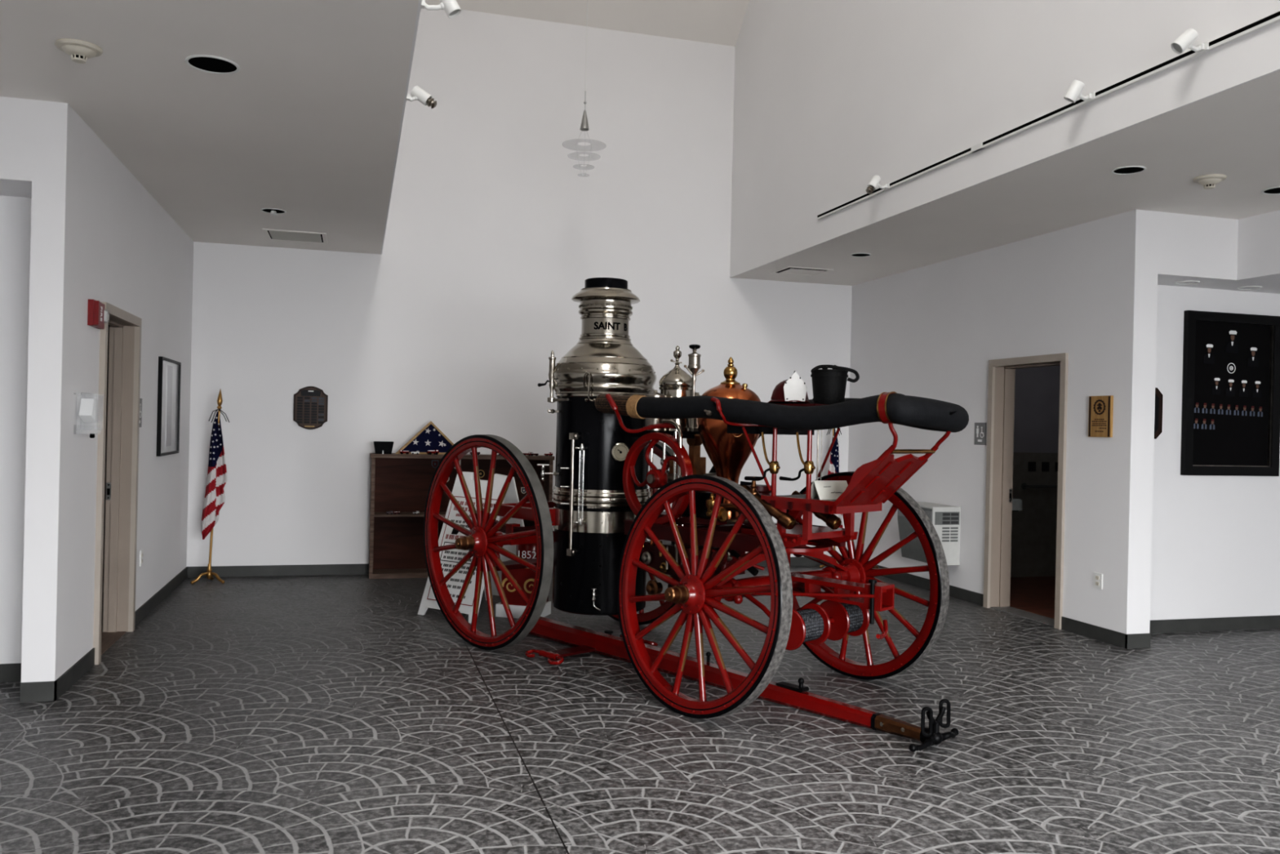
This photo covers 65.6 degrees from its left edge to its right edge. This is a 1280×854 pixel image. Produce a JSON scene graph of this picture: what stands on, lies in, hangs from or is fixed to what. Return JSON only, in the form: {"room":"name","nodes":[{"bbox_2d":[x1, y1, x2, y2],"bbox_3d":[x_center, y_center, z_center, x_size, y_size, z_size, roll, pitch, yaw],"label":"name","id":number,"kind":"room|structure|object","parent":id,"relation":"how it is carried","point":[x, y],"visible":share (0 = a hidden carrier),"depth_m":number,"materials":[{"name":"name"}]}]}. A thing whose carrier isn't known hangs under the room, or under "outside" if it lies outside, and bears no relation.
{"room":"emergency services station","nodes":[
{"label":"emergency services station","id":0,"kind":"room"},
{"bbox_2d":[0,195,31,663],"bbox_3d":[-5.460,0.028,5.125,4.330,2.750,0.080,1,0,-16],"label":"wall","id":1,"kind":"structure","parent":0,"point":[15,211],"depth_m":5.63,"materials":[{"name":"paint"}]},
{"bbox_2d":[0,662,21,682],"bbox_3d":[-5.477,1.351,5.083,4.330,0.103,0.010,1,0,-16],"label":"baseboard","id":2,"kind":"structure","parent":1,"relation":"attached to","point":[11,672],"depth_m":5.62,"materials":[{"name":"plastic"}]},
{"bbox_2d":[0,96,33,197],"bbox_3d":[-5.350,-1.560,4.864,4.330,0.430,0.460,1,0,-16],"label":"wall","id":3,"kind":"structure","parent":0,"point":[16,114],"depth_m":5.22,"materials":[{"name":"paint"}]},
{"bbox_2d":[102,324,109,591],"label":"door","id":4,"kind":"structure","parent":0,"point":[108,325],"depth_m":8.56,"materials":[{"name":"wood"}]},
{"bbox_2d":[21,99,193,682],"bbox_3d":[-3.749,-0.151,7.320,0.160,3.180,4.280,1,0,-16],"label":"wall","id":5,"kind":"structure","parent":0,"point":[98,233],"depth_m":5.67,"materials":[{"name":"paint"}]},
{"bbox_2d":[79,398,97,438],"bbox_3d":[-3.151,-0.067,5.731,0.118,0.258,0.405,1,0,-16],"label":"dispenser","id":6,"kind":"object","parent":5,"relation":"attached to","point":[88,406],"visible":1,"depth_m":5.60,"materials":[{"name":"plastic"}]},
{"bbox_2d":[87,298,106,328],"bbox_3d":[-3.214,-0.668,5.904,0.066,0.150,0.270,1,0,-16],"label":"fire alarm","id":7,"kind":"object","parent":5,"relation":"attached to","point":[96,314],"visible":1,"depth_m":5.79,"materials":[{"name":"red plastic"}]},
{"bbox_2d":[103,311,106,321],"bbox_3d":[-3.229,-0.668,5.982,0.020,0.060,0.050,1,0,-16],"label":"lamp","id":8,"kind":"object","parent":7,"relation":"attached to","point":[105,312],"depth_m":5.97,"materials":[{"name":"white paint"}]},
{"bbox_2d":[19,566,187,702],"bbox_3d":[-3.778,1.387,7.318,0.170,0.103,4.290,1,0,-16],"label":"baseboard","id":9,"kind":"structure","parent":5,"relation":"attached to","point":[48,691],"depth_m":5.62,"materials":[{"name":"plastic"}]},
{"bbox_2d":[73,302,142,664],"bbox_3d":[-3.518,0.339,6.531,0.192,2.213,1.036,1,0,-16],"label":"door frame","id":10,"kind":"structure","parent":5,"relation":"in","point":[125,327],"depth_m":6.95,"materials":[{"name":"paint"}]},
{"bbox_2d":[139,398,142,426],"bbox_3d":[-3.620,-0.103,7.170,0.008,0.210,0.180,1,0,-16],"label":"restroom sign","id":11,"kind":"object","parent":5,"relation":"attached to","point":[140,399],"visible":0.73,"depth_m":7.22,"materials":[{"name":"white paint"}]},
{"bbox_2d":[139,549,142,566],"bbox_3d":[-3.698,0.970,7.363,0.011,0.116,0.072,1,0,-16],"label":"power outlet","id":12,"kind":"object","parent":5,"relation":"attached to","point":[141,550],"visible":1,"depth_m":7.34,"materials":[{"name":"white plastic"}]},
{"bbox_2d":[156,356,181,456],"bbox_3d":[-3.922,-0.166,8.269,0.030,0.790,0.860,1,0,-16],"label":"framed picture","id":13,"kind":"object","parent":5,"relation":"attached to","point":[169,370],"visible":1,"depth_m":8.23},
{"bbox_2d":[160,360,178,453],"bbox_3d":[-3.930,-0.166,8.266,0.014,0.750,0.820,1,0,-16],"label":"print","id":14,"kind":"object","parent":13,"relation":"attached to","point":[169,368],"depth_m":8.29},
{"bbox_2d":[0,0,418,253],"bbox_3d":[-3.602,-1.808,2.185,6.203,0.150,14.210,1,0,-16],"label":"ceiling","id":15,"kind":"structure","parent":0,"point":[307,127],"depth_m":5.12,"materials":[{"name":"paint"}]},
{"bbox_2d":[54,38,102,63],"bbox_3d":[-2.523,-1.677,4.464,0.188,0.069,0.188,1,0,-16],"label":"smoke detector","id":16,"kind":"object","parent":15,"relation":"attached to","point":[79,51],"visible":1,"depth_m":4.42,"materials":[{"name":"white plastic"}]},
{"bbox_2d":[184,54,239,74],"bbox_3d":[-2.001,-1.696,4.649,0.239,0.008,0.239,1,0,-16],"label":"recessed light","id":17,"kind":"object","parent":15,"relation":"in","point":[204,63],"visible":1,"depth_m":4.64,"materials":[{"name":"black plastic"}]},
{"bbox_2d":[260,208,286,215],"bbox_3d":[-2.918,-1.707,7.902,0.194,0.033,0.194,1,0,-16],"label":"recessed light","id":18,"kind":"object","parent":15,"relation":"in","point":[274,211],"visible":1,"depth_m":7.88,"materials":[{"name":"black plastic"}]},
{"bbox_2d":[262,228,327,244],"bbox_3d":[-3.118,-1.726,8.997,0.530,0.006,0.520,1,0,-16],"label":"ceiling vent","id":19,"kind":"object","parent":15,"relation":"in","point":[271,234],"visible":1,"depth_m":8.98,"materials":[{"name":"metal"}]},
{"bbox_2d":[380,0,422,254],"bbox_3d":[-0.552,-4.576,3.038,0.012,5.820,14.210,1,0,-16],"label":"wall","id":20,"kind":"structure","parent":0,"point":[420,1],"depth_m":5.12,"materials":[{"name":"paint"}]},
{"bbox_2d":[186,8,852,566],"bbox_3d":[-0.871,-3.000,10.412,7.275,9.000,0.120,1,0,-16],"label":"wall","id":21,"kind":"structure","parent":0,"point":[494,226],"depth_m":10.17,"materials":[{"name":"paint"}]},
{"bbox_2d":[293,386,328,429],"bbox_3d":[-3.214,-0.186,9.685,0.316,0.424,0.027,1,0,-16],"label":"plaque","id":22,"kind":"object","parent":21,"relation":"attached to","point":[310,402],"visible":1,"depth_m":9.68,"materials":[{"name":"brown wood"}]},
{"bbox_2d":[186,555,833,577],"bbox_3d":[-0.975,1.448,10.347,6.910,0.103,0.010,1,0,-16],"label":"baseboard","id":23,"kind":"structure","parent":21,"relation":"attached to","point":[315,569],"depth_m":9.66,"materials":[{"name":"plastic"}]},
{"bbox_2d":[425,0,749,46],"bbox_3d":[1.260,-5.804,3.548,3.898,3.285,14.210,1,0,-16],"label":"ceiling","id":24,"kind":"structure","parent":0,"point":[719,22],"depth_m":10.43,"materials":[{"name":"paint"}]},
{"bbox_2d":[575,0,591,175],"bbox_3d":[-0.469,-3.885,8.887,0.395,3.266,0.395,1,0,-16],"label":"pendant lamp","id":25,"kind":"object","parent":24,"relation":"hanging from","point":[584,125],"visible":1,"depth_m":8.88,"materials":[{"name":"metal"}]},
{"bbox_2d":[0,565,1279,853],"bbox_3d":[0.818,1.593,4.282,16.000,0.105,12.860,1,0,-16],"label":"floor","id":26,"kind":"structure","parent":0,"point":[318,713],"depth_m":4.79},
{"bbox_2d":[191,389,229,583],"bbox_3d":[-3.964,0.538,9.188,0.293,1.791,0.259,1,0,-16],"label":"flag stand","id":27,"kind":"object","parent":26,"relation":"on","point":[215,497],"visible":1,"depth_m":9.13,"materials":[{"name":"multicoloured fabric"}]},
{"bbox_2d":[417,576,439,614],"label":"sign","id":28,"kind":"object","parent":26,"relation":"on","point":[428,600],"depth_m":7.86,"materials":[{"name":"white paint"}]},
{"bbox_2d":[438,522,466,546],"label":"sign","id":29,"kind":"object","parent":26,"relation":"on","point":[448,535],"depth_m":7.98,"materials":[{"name":"white paint"}]},
{"bbox_2d":[451,528,458,534],"bbox_3d":[-1.476,0.825,7.959,0.080,0.070,0.025,1,0,33],"label":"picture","id":30,"kind":"object","parent":29,"relation":"on","point":[454,531],"depth_m":7.96,"materials":[{"name":"black"}]},
{"bbox_2d":[444,499,471,530],"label":"sign","id":31,"kind":"object","parent":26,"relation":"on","point":[452,513],"depth_m":8.02,"materials":[{"name":"white paint"}]},
{"bbox_2d":[445,556,472,604],"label":"sign","id":32,"kind":"object","parent":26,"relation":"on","point":[455,584],"depth_m":7.77,"materials":[{"name":"white paint"}]},
{"bbox_2d":[368,453,554,578],"bbox_3d":[-1.784,0.879,9.940,1.799,1.205,0.315,1,0,-16],"label":"display cabinet","id":33,"kind":"object","parent":26,"relation":"on","point":[401,482],"visible":0.39,"depth_m":9.92,"materials":[{"name":"brown wood"}]},
{"bbox_2d":[373,440,393,453],"bbox_3d":[-2.501,0.201,9.674,0.190,0.118,0.166,1,0,-16],"label":"box","id":34,"kind":"object","parent":33,"relation":"on","point":[380,447],"visible":1,"depth_m":9.61,"materials":[{"name":"plastic"}]},
{"bbox_2d":[400,449,409,453],"bbox_3d":[-2.298,0.244,9.694,0.090,0.041,0.042,1,0,1],"label":"fire engine","id":35,"kind":"object","parent":33,"relation":"on","point":[402,451],"visible":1,"depth_m":9.67,"materials":[{"name":"red plastic"}]},
{"bbox_2d":[373,511,446,516],"bbox_3d":[-1.784,0.873,9.941,1.705,0.022,0.284,1,0,-16],"label":"shelf","id":36,"kind":"object","parent":33,"relation":"attached to","point":[375,513],"depth_m":9.68,"materials":[{"name":"brown wood"}]},
{"bbox_2d":[395,421,453,454],"bbox_3d":[-2.078,0.105,9.839,0.670,0.329,0.090,1,0,-16],"label":"case","id":37,"kind":"object","parent":33,"relation":"on","point":[430,437],"visible":0.93,"depth_m":9.81,"materials":[{"name":"brown wood"}]},
{"bbox_2d":[426,448,439,454],"bbox_3d":[-2.040,0.245,9.768,0.110,0.051,0.052,1,0,-33],"label":"fire engine","id":38,"kind":"object","parent":33,"relation":"on","point":[435,451],"visible":1,"depth_m":9.76,"materials":[{"name":"red plastic"}]},
{"bbox_2d":[523,452,531,455],"bbox_3d":[-1.141,0.271,10.026,0.084,0.039,0.040,1,0,1],"label":"fire engine","id":39,"kind":"object","parent":33,"relation":"on","point":[524,453],"visible":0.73,"depth_m":10.01,"materials":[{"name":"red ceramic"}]},
{"bbox_2d":[544,452,552,456],"bbox_3d":[-0.929,0.277,10.086,0.080,0.037,0.038,1,0,-33],"label":"fire engine","id":40,"kind":"object","parent":33,"relation":"on","point":[549,453],"visible":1,"depth_m":10.07,"materials":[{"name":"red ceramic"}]},
{"bbox_2d":[451,473,471,519],"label":"sign","id":41,"kind":"object","parent":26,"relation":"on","point":[457,491],"depth_m":8.07,"materials":[{"name":"white paint"}]},
{"bbox_2d":[462,471,476,511],"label":"sign","id":42,"kind":"object","parent":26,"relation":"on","point":[468,476],"depth_m":8.05,"materials":[{"name":"white paint"}]},
{"bbox_2d":[480,480,488,509],"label":"sign","id":43,"kind":"object","parent":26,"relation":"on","point":[483,483],"depth_m":7.95,"materials":[{"name":"white paint"}]},
{"bbox_2d":[489,473,506,513],"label":"sign","id":44,"kind":"object","parent":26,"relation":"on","point":[499,479],"depth_m":7.88,"materials":[{"name":"white paint"}]},
{"bbox_2d":[499,553,510,561],"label":"sign","id":45,"kind":"object","parent":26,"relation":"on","point":[503,557],"depth_m":8.27,"materials":[{"name":"white paint"}]},
{"bbox_2d":[502,544,515,554],"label":"sign","id":46,"kind":"object","parent":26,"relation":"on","point":[512,548],"depth_m":8.18,"materials":[{"name":"white paint"}]},
{"bbox_2d":[502,476,519,502],"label":"sign","id":47,"kind":"object","parent":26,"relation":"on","point":[511,495],"depth_m":7.98,"materials":[{"name":"white paint"}]},
{"bbox_2d":[506,517,524,526],"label":"sign","id":48,"kind":"object","parent":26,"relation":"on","point":[512,520],"depth_m":8.05,"materials":[{"name":"white paint"}]},
{"bbox_2d":[495,542,551,617],"bbox_3d":[-0.912,1.162,7.919,0.385,0.682,0.287,1,0,16],"label":"display","id":49,"kind":"object","parent":26,"relation":"on","point":[525,577],"visible":0.52,"depth_m":7.80,"materials":[{"name":"white paint"}]},
{"bbox_2d":[423,277,968,718],"bbox_3d":[0.277,0.265,6.342,1.814,2.544,3.850,1,0,-43],"label":"fire engine","id":50,"kind":"object","parent":26,"relation":"on","point":[603,512],"visible":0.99,"depth_m":5.95,"materials":[{"name":"red metal"}]},
{"bbox_2d":[595,392,631,415],"bbox_3d":[-0.136,-0.138,6.134,0.124,0.146,0.351,1,0,-43],"label":"basket","id":51,"kind":"object","parent":50,"relation":"on","point":[620,404],"depth_m":6.07,"materials":[{"name":"brown wicker"}]},
{"bbox_2d":[684,364,704,376],"bbox_3d":[0.337,-0.349,6.175,0.132,0.076,0.020,1,0,-2],"label":"tap","id":52,"kind":"object","parent":50,"relation":"on","point":[693,369],"depth_m":6.16,"materials":[{"name":"silver metal"}]},
{"bbox_2d":[706,493,728,522],"bbox_3d":[0.441,0.467,5.753,0.088,0.163,0.136,1,0,-43],"label":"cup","id":53,"kind":"object","parent":50,"relation":"on","point":[722,515],"depth_m":5.74,"materials":[{"name":"gold metal"}]},
{"bbox_2d":[739,484,795,529],"bbox_3d":[0.704,0.436,5.518,0.220,0.238,0.363,1,0,-16],"label":"outlet","id":54,"kind":"object","parent":50,"relation":"attached to","point":[776,506],"depth_m":5.45,"materials":[{"name":"gold metal"}]},
{"bbox_2d":[768,370,809,404],"bbox_3d":[0.855,-0.220,5.722,0.230,0.193,0.330,1,0,-6],"label":"helmet","id":55,"kind":"object","parent":50,"relation":"on","point":[793,389],"visible":0.94,"depth_m":5.57,"materials":[{"name":"red leather"}]},
{"bbox_2d":[791,490,841,529],"bbox_3d":[1.011,0.476,5.702,0.196,0.203,0.311,1,0,-16],"label":"outlet","id":56,"kind":"object","parent":50,"relation":"attached to","point":[833,522],"depth_m":5.63,"materials":[{"name":"gold metal"}]},
{"bbox_2d":[810,480,848,499],"bbox_3d":[1.030,0.340,5.389,0.210,0.099,0.134,1,0,-23],"label":"folded card","id":57,"kind":"object","parent":50,"relation":"on","point":[823,490],"visible":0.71,"depth_m":5.36,"materials":[{"name":"beige paper"}]},
{"bbox_2d":[810,364,859,404],"bbox_3d":[1.062,-0.234,5.509,0.237,0.223,0.204,1,0,-33],"label":"bucket","id":58,"kind":"object","parent":50,"relation":"on","point":[828,385],"visible":0.9,"depth_m":5.43,"materials":[{"name":"black leather"}]},
{"bbox_2d":[519,614,958,751],"bbox_3d":[0.287,1.420,6.019,0.924,0.218,3.374,1,0,-43],"label":"pole","id":59,"kind":"object","parent":26,"relation":"on","point":[584,640],"visible":0.91,"depth_m":5.60,"materials":[{"name":"red wood"}]},
{"bbox_2d":[819,427,843,568],"bbox_3d":[2.137,0.674,10.991,0.254,1.791,0.290,1,0,21],"label":"flag","id":60,"kind":"object","parent":26,"relation":"on","point":[833,467],"visible":0.42,"depth_m":10.92,"materials":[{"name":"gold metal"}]},
{"bbox_2d":[990,606,1054,626],"bbox_3d":[3.300,1.593,8.346,0.200,0.008,0.895,1,0,-16],"label":"threshold","id":61,"kind":"object","parent":26,"relation":"on","point":[1030,615],"depth_m":8.39,"materials":[{"name":"grey metal"}]},
{"bbox_2d":[846,208,1159,634],"bbox_3d":[3.067,0.001,9.274,0.205,3.180,4.280,1,0,-16],"label":"wall","id":62,"kind":"structure","parent":0,"point":[1087,291],"depth_m":8.03,"materials":[{"name":"paint"}]},
{"bbox_2d":[897,502,960,564],"bbox_3d":[2.736,1.004,9.440,0.296,0.538,0.622,1,0,-16],"label":"wall heater","id":63,"kind":"object","parent":62,"relation":"attached to","point":[945,519],"visible":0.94,"depth_m":9.17,"materials":[{"name":"metal"}]},
{"bbox_2d":[934,511,959,524],"bbox_3d":[2.832,0.842,9.145,0.258,0.120,0.005,1,0,-16],"label":"grille","id":64,"kind":"object","parent":63,"relation":"attached to","point":[940,517],"depth_m":9.14,"materials":[{"name":"grey metal"}]},
{"bbox_2d":[942,526,958,542],"bbox_3d":[2.861,0.991,9.156,0.166,0.135,0.002,1,0,-16],"label":"grille","id":65,"kind":"object","parent":63,"relation":"attached to","point":[949,534],"depth_m":9.16,"materials":[{"name":"white metal"}]},
{"bbox_2d":[973,422,986,444],"bbox_3d":[3.057,0.061,8.918,0.008,0.200,0.170,1,0,-16],"label":"restroom sign","id":66,"kind":"object","parent":62,"relation":"attached to","point":[980,437],"visible":1,"depth_m":8.91,"materials":[{"name":"white paint"}]},
{"bbox_2d":[876,564,1151,648],"bbox_3d":[3.029,1.539,9.269,0.215,0.103,4.290,1,0,-16],"label":"baseboard","id":67,"kind":"structure","parent":62,"relation":"attached to","point":[1097,633],"depth_m":7.65,"materials":[{"name":"plastic"}]},
{"bbox_2d":[982,352,1068,629],"bbox_3d":[3.310,0.506,8.340,0.231,2.183,0.991,1,0,-16],"label":"door frame","id":68,"kind":"structure","parent":62,"relation":"in","point":[1002,372],"depth_m":8.74,"materials":[{"name":"paint"}]},
{"bbox_2d":[1093,572,1102,589],"bbox_3d":[3.446,1.156,7.471,0.011,0.116,0.090,1,0,-16],"label":"power outlet","id":69,"kind":"object","parent":62,"relation":"attached to","point":[1097,577],"visible":1,"depth_m":7.46,"materials":[{"name":"white plastic"}]},
{"bbox_2d":[1088,395,1113,437],"bbox_3d":[3.466,-0.079,7.470,0.024,0.310,0.230,1,0,-16],"label":"wooden plaque","id":70,"kind":"object","parent":62,"relation":"attached to","point":[1100,407],"visible":1,"depth_m":7.45,"materials":[{"name":"brown wood"}]},
{"bbox_2d":[729,0,1279,277],"bbox_3d":[3.014,-4.497,4.060,0.012,5.820,14.210,1,0,-16],"label":"wall","id":71,"kind":"structure","parent":0,"point":[831,96],"depth_m":7.17,"materials":[{"name":"paint"}]},
{"bbox_2d":[817,10,1279,219],"bbox_3d":[2.354,-1.837,6.086,0.026,0.037,5.630,1,0,-16],"label":"track rail","id":72,"kind":"object","parent":71,"relation":"attached to","point":[1274,18],"visible":1,"depth_m":5.61,"materials":[{"name":"black metal"}]},
{"bbox_2d":[866,174,889,194],"bbox_3d":[1.825,-1.856,7.614,0.203,0.151,0.078,1,0,-16],"label":"track spotlight","id":73,"kind":"object","parent":72,"relation":"attached to","point":[876,180],"visible":1,"depth_m":7.58,"materials":[{"name":"white plastic"}]},
{"bbox_2d":[1063,80,1096,102],"bbox_3d":[2.442,-1.855,5.502,0.180,0.121,0.098,1,0,-16],"label":"track spotlight","id":74,"kind":"object","parent":72,"relation":"attached to","point":[1074,91],"visible":1,"depth_m":5.47,"materials":[{"name":"white plastic"}]},
{"bbox_2d":[1170,28,1209,54],"bbox_3d":[2.647,-1.849,4.770,0.189,0.118,0.089,1,0,-16],"label":"track spotlight","id":75,"kind":"object","parent":72,"relation":"attached to","point":[1185,41],"visible":1,"depth_m":4.75,"materials":[{"name":"white plastic"}]},
{"bbox_2d":[732,70,1279,285],"bbox_3d":[5.395,-1.608,4.764,5.075,0.150,14.210,1,0,-16],"label":"ceiling","id":76,"kind":"structure","parent":0,"point":[1234,133],"depth_m":6.72,"materials":[{"name":"paint"}]},
{"bbox_2d":[769,266,833,275],"bbox_3d":[1.679,-1.619,10.331,0.510,0.006,0.460,1,0,-16],"label":"ceiling vent","id":77,"kind":"object","parent":76,"relation":"in","point":[790,270],"visible":1,"depth_m":10.31,"materials":[{"name":"metal"}]},
{"bbox_2d":[850,253,871,257],"bbox_3d":[2.065,-1.608,9.280,0.194,0.008,0.194,1,0,-16],"label":"recessed light","id":78,"kind":"object","parent":76,"relation":"in","point":[855,255],"visible":1,"depth_m":9.29,"materials":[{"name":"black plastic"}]},
{"bbox_2d":[1111,165,1146,174],"bbox_3d":[3.018,-1.584,6.127,0.194,0.008,0.194,1,0,-16],"label":"recessed light","id":79,"kind":"object","parent":76,"relation":"in","point":[1129,170],"visible":1,"depth_m":6.12,"materials":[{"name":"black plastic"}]},
{"bbox_2d":[1192,173,1226,189],"bbox_3d":[3.599,-1.541,6.272,0.188,0.069,0.188,1,0,-16],"label":"smoke detector","id":80,"kind":"object","parent":76,"relation":"attached to","point":[1208,181],"visible":1,"depth_m":6.23,"materials":[{"name":"white plastic"}]},
{"bbox_2d":[1261,186,1279,195],"bbox_3d":[4.223,-1.557,6.532,0.228,0.008,0.228,1,0,-16],"label":"recessed light","id":81,"kind":"object","parent":76,"relation":"in","point":[1274,190],"visible":1,"depth_m":6.57,"materials":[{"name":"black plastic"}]},
{"bbox_2d":[1010,365,1060,577],"bbox_3d":[4.670,0.277,9.469,2.995,2.700,2.770,1,0,-16],"label":"wall","id":82,"kind":"structure","parent":0,"point":[1037,389],"depth_m":10.69,"materials":[{"name":"paint"}]},
{"bbox_2d":[1012,497,1022,511],"bbox_3d":[3.269,0.694,8.870,0.270,0.111,0.103,1,0,-16],"label":"dispenser","id":83,"kind":"object","parent":82,"relation":"attached to","point":[1016,503],"visible":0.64,"depth_m":8.85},
{"bbox_2d":[1021,482,1057,488],"bbox_3d":[4.462,0.641,10.700,0.770,0.070,0.076,1,0,-16],"label":"grab bar","id":84,"kind":"object","parent":82,"relation":"attached to","point":[1024,486],"visible":0.52,"depth_m":10.62,"materials":[{"name":"black metal"}]},
{"bbox_2d":[1150,284,1279,620],"bbox_3d":[5.255,0.279,8.155,3.395,2.725,0.080,1,0,-16],"label":"wall","id":85,"kind":"structure","parent":0,"point":[1215,540],"depth_m":7.89,"materials":[{"name":"paint"}]},
{"bbox_2d":[1154,387,1163,439],"bbox_3d":[3.927,-0.109,7.717,0.320,0.400,0.024,1,0,-16],"label":"plaque","id":86,"kind":"object","parent":85,"relation":"attached to","point":[1158,395],"visible":0.33,"depth_m":7.74,"materials":[{"name":"brown wood"}]},
{"bbox_2d":[1149,614,1279,633],"bbox_3d":[5.237,1.589,8.113,3.395,0.103,0.010,1,0,-16],"label":"baseboard","id":87,"kind":"structure","parent":85,"relation":"attached to","point":[1195,624],"depth_m":7.92,"materials":[{"name":"plastic"}]},
{"bbox_2d":[1180,310,1279,475],"bbox_3d":[4.737,-0.258,7.937,0.943,1.295,0.045,1,0,-16],"label":"board","id":88,"kind":"object","parent":85,"relation":"attached to","point":[1230,417],"visible":1,"depth_m":7.94,"materials":[{"name":"black metal"}]},
{"bbox_2d":[1157,209,1279,293],"bbox_3d":[6.727,-1.274,3.140,3.395,0.455,10.350,1,0,-16],"label":"wall","id":89,"kind":"structure","parent":0,"point":[1215,252],"depth_m":7.34,"materials":[{"name":"paint"}]},
{"bbox_2d":[1174,280,1199,284],"bbox_3d":[4.187,-1.104,7.593,0.171,0.008,0.171,1,0,-16],"label":"recessed light","id":90,"kind":"object","parent":89,"relation":"in","point":[1198,282],"visible":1,"depth_m":7.61,"materials":[{"name":"white plastic"}]},
{"bbox_2d":[1236,285,1262,289],"bbox_3d":[4.780,-1.091,7.782,0.171,0.008,0.171,1,0,-16],"label":"recessed light","id":91,"kind":"object","parent":89,"relation":"in","point":[1259,286],"visible":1,"depth_m":7.78,"materials":[{"name":"white plastic"}]},
{"bbox_3d":[-1.104,-1.913,4.819,0.022,0.032,5.500,1,0,-16],"label":"track rail","id":92,"kind":"object","parent":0,"visible":0},
{"bbox_2d":[405,85,436,108],"bbox_3d":[-1.292,-1.930,5.805,0.203,0.127,0.087,1,0,-16],"label":"track spotlight","id":93,"kind":"object","parent":92,"relation":"attached to","point":[417,93],"visible":0.98,"depth_m":5.79,"materials":[{"name":"white plastic"}]},
{"bbox_2d":[420,0,461,17],"bbox_3d":[-0.917,-1.929,4.508,0.209,0.121,0.078,1,0,-16],"label":"track spotlight","id":94,"kind":"object","parent":92,"relation":"attached to","point":[451,8],"visible":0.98,"depth_m":4.50,"materials":[{"name":"white plastic"}]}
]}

